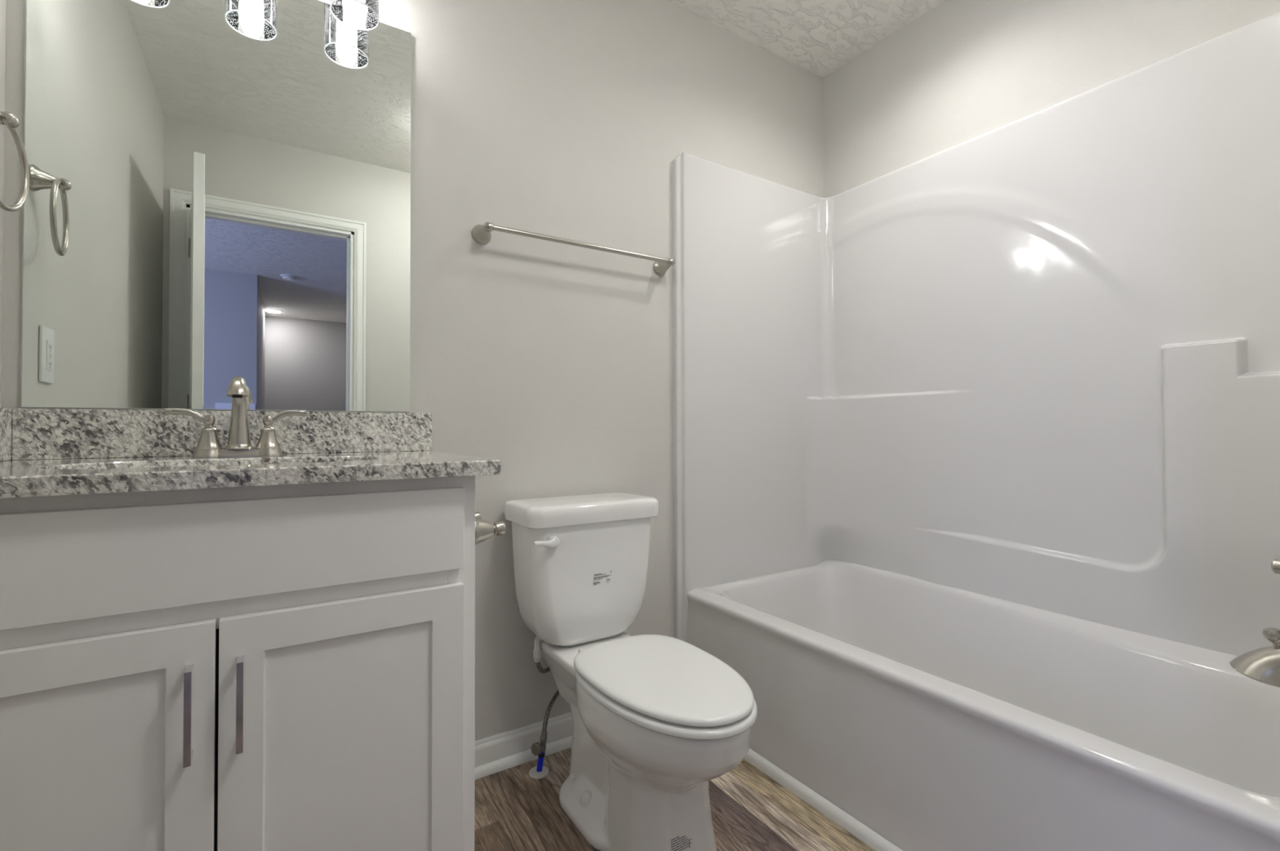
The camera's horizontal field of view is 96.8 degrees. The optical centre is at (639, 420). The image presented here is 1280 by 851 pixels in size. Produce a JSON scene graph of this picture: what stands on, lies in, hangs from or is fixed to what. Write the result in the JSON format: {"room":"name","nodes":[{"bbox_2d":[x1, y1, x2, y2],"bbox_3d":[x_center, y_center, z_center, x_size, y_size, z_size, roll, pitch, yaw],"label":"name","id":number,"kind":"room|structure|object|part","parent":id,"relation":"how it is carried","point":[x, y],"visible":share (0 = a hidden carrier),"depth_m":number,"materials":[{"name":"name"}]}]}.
{"room":"bathroom","nodes":[
{"label":"bathroom","id":0,"kind":"room"},
{"bbox_2d":[0,0,6,407],"bbox_3d":[-0.754,-0.257,0.269,0.100,2.440,1.910,0,-1,-33],"label":"wall","id":1,"kind":"structure","parent":0,"point":[2,2],"depth_m":1.09,"materials":[{"name":"beige paint"}]},
{"bbox_2d":[0,111,29,211],"bbox_3d":[-1.116,-0.460,0.979,0.064,0.188,0.163,0,-1,-33],"label":"towel ring","id":2,"kind":"object","parent":1,"relation":"attached to","point":[10,120],"visible":1,"depth_m":1.03,"materials":[{"name":"silver metal"}]},
{"bbox_3d":[-1.099,-0.523,0.990,0.023,0.023,0.026,0,-1,-33],"label":"knob","id":3,"kind":"part","parent":2,"relation":"part of","materials":[{"name":"silver metal"}]},
{"bbox_2d":[0,0,824,740],"bbox_3d":[-0.251,-0.237,1.791,2.598,2.440,0.100,0,-1,-33],"label":"wall","id":4,"kind":"structure","parent":0,"point":[551,362],"depth_m":1.72,"materials":[{"name":"beige paint"}]},
{"bbox_2d":[21,0,411,412],"bbox_3d":[-0.905,-0.525,1.307,0.714,1.004,0.009,0,-1,-33],"label":"wall mirror","id":5,"kind":"object","parent":4,"relation":"attached to","point":[220,190],"visible":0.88,"depth_m":1.27,"materials":[{"name":"silver glass"}]},
{"bbox_2d":[12,408,431,459],"bbox_3d":[-0.882,0.029,1.306,0.774,0.099,0.020,0,-1,-33],"label":"backsplash","id":6,"kind":"structure","parent":4,"relation":"attached to","point":[37,433],"depth_m":1.22,"materials":[{"name":"white stone"}]},
{"bbox_2d":[329,0,379,30],"bbox_3d":[-0.864,-1.105,1.258,0.520,0.286,0.150,0,-1,-33],"label":"vanity light","id":7,"kind":"object","parent":4,"relation":"attached to","point":[337,8],"visible":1,"depth_m":1.37,"materials":[{"name":"clear glass"}]},
{"bbox_3d":[-0.677,-1.045,1.351,0.055,0.154,0.055,0,-1,-33],"label":"bulb","id":8,"kind":"part","parent":7,"relation":"part of","materials":[{"name":"white glass"}]},
{"bbox_2d":[475,711,573,779],"bbox_3d":[-0.228,0.938,1.711,0.839,0.089,0.029,0,-1,-33],"label":"baseboard","id":9,"kind":"structure","parent":4,"relation":"attached to","point":[504,750],"depth_m":1.63,"materials":[{"name":"white paint"}]},
{"bbox_2d":[471,222,675,275],"bbox_3d":[-0.170,-0.523,1.742,0.670,0.055,0.079,0,-1,-33],"label":"towel bar","id":10,"kind":"object","parent":4,"relation":"attached to","point":[481,233],"visible":1,"depth_m":1.67,"materials":[{"name":"silver metal"}]},
{"bbox_3d":[-0.433,-0.525,1.583,0.055,0.055,0.061,0,-1,-33],"label":"post","id":11,"kind":"part","parent":10,"relation":"part of","materials":[{"name":"silver metal"}]},
{"bbox_3d":[-0.412,-0.528,1.552,0.028,0.023,0.023,0,-1,-33],"label":"knob","id":12,"kind":"part","parent":10,"relation":"part of","materials":[{"name":"silver metal"}]},
{"bbox_3d":[0.084,-0.521,1.917,0.055,0.055,0.061,0,-1,-33],"label":"post","id":13,"kind":"part","parent":10,"relation":"part of","materials":[{"name":"silver metal"}]},
{"bbox_3d":[0.103,-0.525,1.886,0.028,0.023,0.023,0,-1,-33],"label":"knob","id":14,"kind":"part","parent":10,"relation":"part of","materials":[{"name":"silver metal"}]},
{"bbox_2d":[474,746,875,850],"bbox_3d":[0.983,0.970,-1.896,5.600,0.080,7.600,0,-1,-33],"label":"floor","id":15,"kind":"structure","parent":0,"point":[514,811],"depth_m":1.40,"materials":[{"name":"brown wood"}]},
{"bbox_2d":[0,475,475,850],"bbox_3d":[-0.756,0.539,1.057,0.762,0.871,0.561,0,-1,-33],"label":"vanity cabinet","id":16,"kind":"object","parent":15,"relation":"on","point":[284,667],"visible":0.92,"depth_m":0.86,"materials":[{"name":"white paint"}]},
{"bbox_3d":[-0.779,0.577,0.755,0.343,0.557,0.019,0,-1,-33],"label":"door","id":17,"kind":"part","parent":16,"relation":"part of","materials":[{"name":"white paint"}]},
{"bbox_3d":[-0.647,0.422,0.814,0.009,0.133,0.031,0,-1,-33],"label":"handle","id":18,"kind":"part","parent":16,"relation":"part of","materials":[{"name":"silver metal"}]},
{"bbox_3d":[-0.626,0.196,0.860,0.710,0.148,0.019,0,-1,-33],"label":"drawer","id":19,"kind":"part","parent":16,"relation":"part of","materials":[{"name":"white paint"}]},
{"bbox_3d":[-0.596,0.422,0.847,0.009,0.133,0.031,0,-1,-33],"label":"handle","id":20,"kind":"part","parent":16,"relation":"part of","materials":[{"name":"silver metal"}]},
{"bbox_2d":[0,407,500,497],"bbox_3d":[-0.744,0.039,1.075,0.794,0.126,0.558,0,-1,-33],"label":"countertop","id":21,"kind":"structure","parent":16,"relation":"on","point":[44,451],"depth_m":1.12,"materials":[{"name":"white stone"}]},
{"bbox_2d":[164,376,306,457],"bbox_3d":[-0.838,-0.007,1.187,0.247,0.167,0.145,0,-1,-33],"label":"sink faucet","id":22,"kind":"object","parent":21,"relation":"on","point":[238,444],"visible":1,"depth_m":1.20,"materials":[{"name":"silver metal"}]},
{"bbox_3d":[-0.932,-0.008,1.171,0.072,0.032,0.021,0,-1,-33],"label":"lever","id":23,"kind":"part","parent":22,"relation":"part of","materials":[{"name":"silver metal"}]},
{"bbox_3d":[-0.901,0.033,1.190,0.057,0.088,0.057,0,-1,-33],"label":"handle","id":24,"kind":"part","parent":22,"relation":"part of","materials":[{"name":"silver metal"}]},
{"bbox_3d":[-0.858,0.070,1.217,0.104,0.016,0.047,0,-1,-33],"label":"plate","id":25,"kind":"part","parent":22,"relation":"part of","materials":[{"name":"silver metal"}]},
{"bbox_3d":[-0.836,-0.014,1.183,0.053,0.152,0.136,0,-1,-33],"label":"spout","id":26,"kind":"part","parent":22,"relation":"part of","materials":[{"name":"silver metal"}]},
{"bbox_3d":[-0.815,0.034,1.246,0.057,0.088,0.057,0,-1,-33],"label":"handle","id":27,"kind":"part","parent":22,"relation":"part of","materials":[{"name":"silver metal"}]},
{"bbox_3d":[-0.785,-0.007,1.266,0.072,0.032,0.021,0,-1,-33],"label":"lever","id":28,"kind":"part","parent":22,"relation":"part of","materials":[{"name":"silver metal"}]},
{"bbox_3d":[-0.479,0.579,0.949,0.362,0.557,0.019,0,-1,-33],"label":"door","id":29,"kind":"part","parent":16,"relation":"part of","materials":[{"name":"white paint"}]},
{"bbox_2d":[475,511,506,545],"bbox_3d":[-0.346,0.218,1.193,0.069,0.060,0.220,0,-1,-33],"label":"toilet paper holder","id":30,"kind":"object","parent":16,"relation":"attached to","point":[484,530],"visible":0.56,"depth_m":1.11,"materials":[{"name":"silver metal"}]},
{"bbox_3d":[-0.389,0.219,1.260,0.069,0.060,0.060,0,-1,-33],"label":"post","id":31,"kind":"part","parent":30,"relation":"part of","materials":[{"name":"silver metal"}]},
{"bbox_2d":[504,491,757,850],"bbox_3d":[-0.018,0.600,1.406,0.409,0.756,0.758,0,-1,-33],"label":"toilet","id":32,"kind":"object","parent":15,"relation":"on","point":[656,718],"visible":0.99,"depth_m":1.35,"materials":[{"name":"white ceramic"}]},
{"bbox_2d":[528,638,559,778],"bbox_3d":[-0.262,0.795,1.641,0.055,0.372,0.180,0,-1,18],"label":"water supply line","id":33,"kind":"object","parent":32,"relation":"attached to","point":[539,771],"visible":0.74,"depth_m":1.57,"materials":[{"name":"white plastic"}]},
{"bbox_3d":[-0.284,0.903,1.563,0.033,0.033,0.016,-1,-1,31],"label":"valve knob","id":34,"kind":"part","parent":33,"relation":"part of","materials":[{"name":"silver metal"}]},
{"bbox_3d":[-0.238,0.314,1.451,0.024,0.031,0.081,-1,-1,44],"label":"flush lever","id":35,"kind":"part","parent":32,"relation":"part of","materials":[{"name":"white plastic"}]},
{"bbox_3d":[-0.165,0.448,1.634,0.372,0.334,0.202,0,-1,-33],"label":"tank","id":36,"kind":"part","parent":32,"relation":"part of","materials":[{"name":"white ceramic"}]},
{"bbox_3d":[-0.163,0.253,1.634,0.409,0.055,0.227,0,-1,-33],"label":"tank lid","id":37,"kind":"part","parent":32,"relation":"part of","materials":[{"name":"white ceramic"}]},
{"bbox_3d":[-0.015,0.795,1.401,0.316,0.364,0.725,0,-1,-33],"label":"bowl","id":38,"kind":"part","parent":32,"relation":"part of","materials":[{"name":"white ceramic"}]},
{"bbox_3d":[0.057,0.577,1.292,0.317,0.018,0.472,0,-1,-33],"label":"lid","id":39,"kind":"part","parent":32,"relation":"part of","materials":[{"name":"white plastic"}]},
{"bbox_3d":[0.062,0.599,1.282,0.325,0.018,0.463,0,-1,-33],"label":"seat","id":40,"kind":"part","parent":32,"relation":"part of","materials":[{"name":"white plastic"}]},
{"bbox_2d":[671,11,1279,850],"bbox_3d":[0.859,0.022,1.543,0.793,1.910,1.514,0,-1,-33],"label":"shower","id":41,"kind":"object","parent":15,"relation":"on","point":[976,440],"visible":0.97,"depth_m":1.60,"materials":[{"name":"white plastic"}]},
{"bbox_2d":[684,559,1279,850],"bbox_3d":[0.859,0.761,1.532,0.775,0.431,1.513,0,-1,-33],"label":"tub","id":42,"kind":"object","parent":41,"relation":"in","point":[937,713],"depth_m":1.37,"materials":[{"name":"white"}]},
{"bbox_2d":[743,747,902,850],"bbox_3d":[0.528,0.961,1.312,0.019,0.028,1.520,0,-1,-33],"label":"trim","id":43,"kind":"structure","parent":42,"relation":"attached to","point":[864,833],"depth_m":1.42,"materials":[{"name":"white paint"}]},
{"bbox_2d":[1229,626,1279,687],"bbox_3d":[1.215,0.440,1.027,0.084,0.102,0.211,0,-1,-33],"label":"tub spout","id":44,"kind":"object","parent":41,"relation":"attached to","point":[1262,664],"visible":1,"depth_m":1.06,"materials":[{"name":"silver metal"}]},
{"bbox_3d":[1.189,0.407,1.067,0.029,0.036,0.029,0,-1,-33],"label":"lift knob","id":45,"kind":"part","parent":44,"relation":"part of","materials":[{"name":"silver metal"}]},
{"bbox_2d":[1271,559,1279,573],"bbox_3d":[1.230,0.269,1.005,0.170,0.170,0.153,0,-1,-33],"label":"shower valve","id":46,"kind":"object","parent":41,"relation":"attached to","point":[1275,564],"visible":1,"depth_m":1.06,"materials":[{"name":"silver metal"}]},
{"bbox_2d":[666,0,946,78],"bbox_3d":[0.278,-1.519,0.986,2.598,0.100,2.060,0,-1,-33],"label":"ceiling","id":47,"kind":"structure","parent":0,"point":[820,37],"depth_m":2.08,"materials":[{"name":"white paint"}]},
{"bbox_2d":[823,0,1279,197],"bbox_3d":[1.343,-0.243,1.626,0.100,2.440,1.910,0,-1,-33],"label":"wall","id":48,"kind":"structure","parent":0,"point":[962,71],"depth_m":1.87,"materials":[{"name":"beige paint"}]}
]}

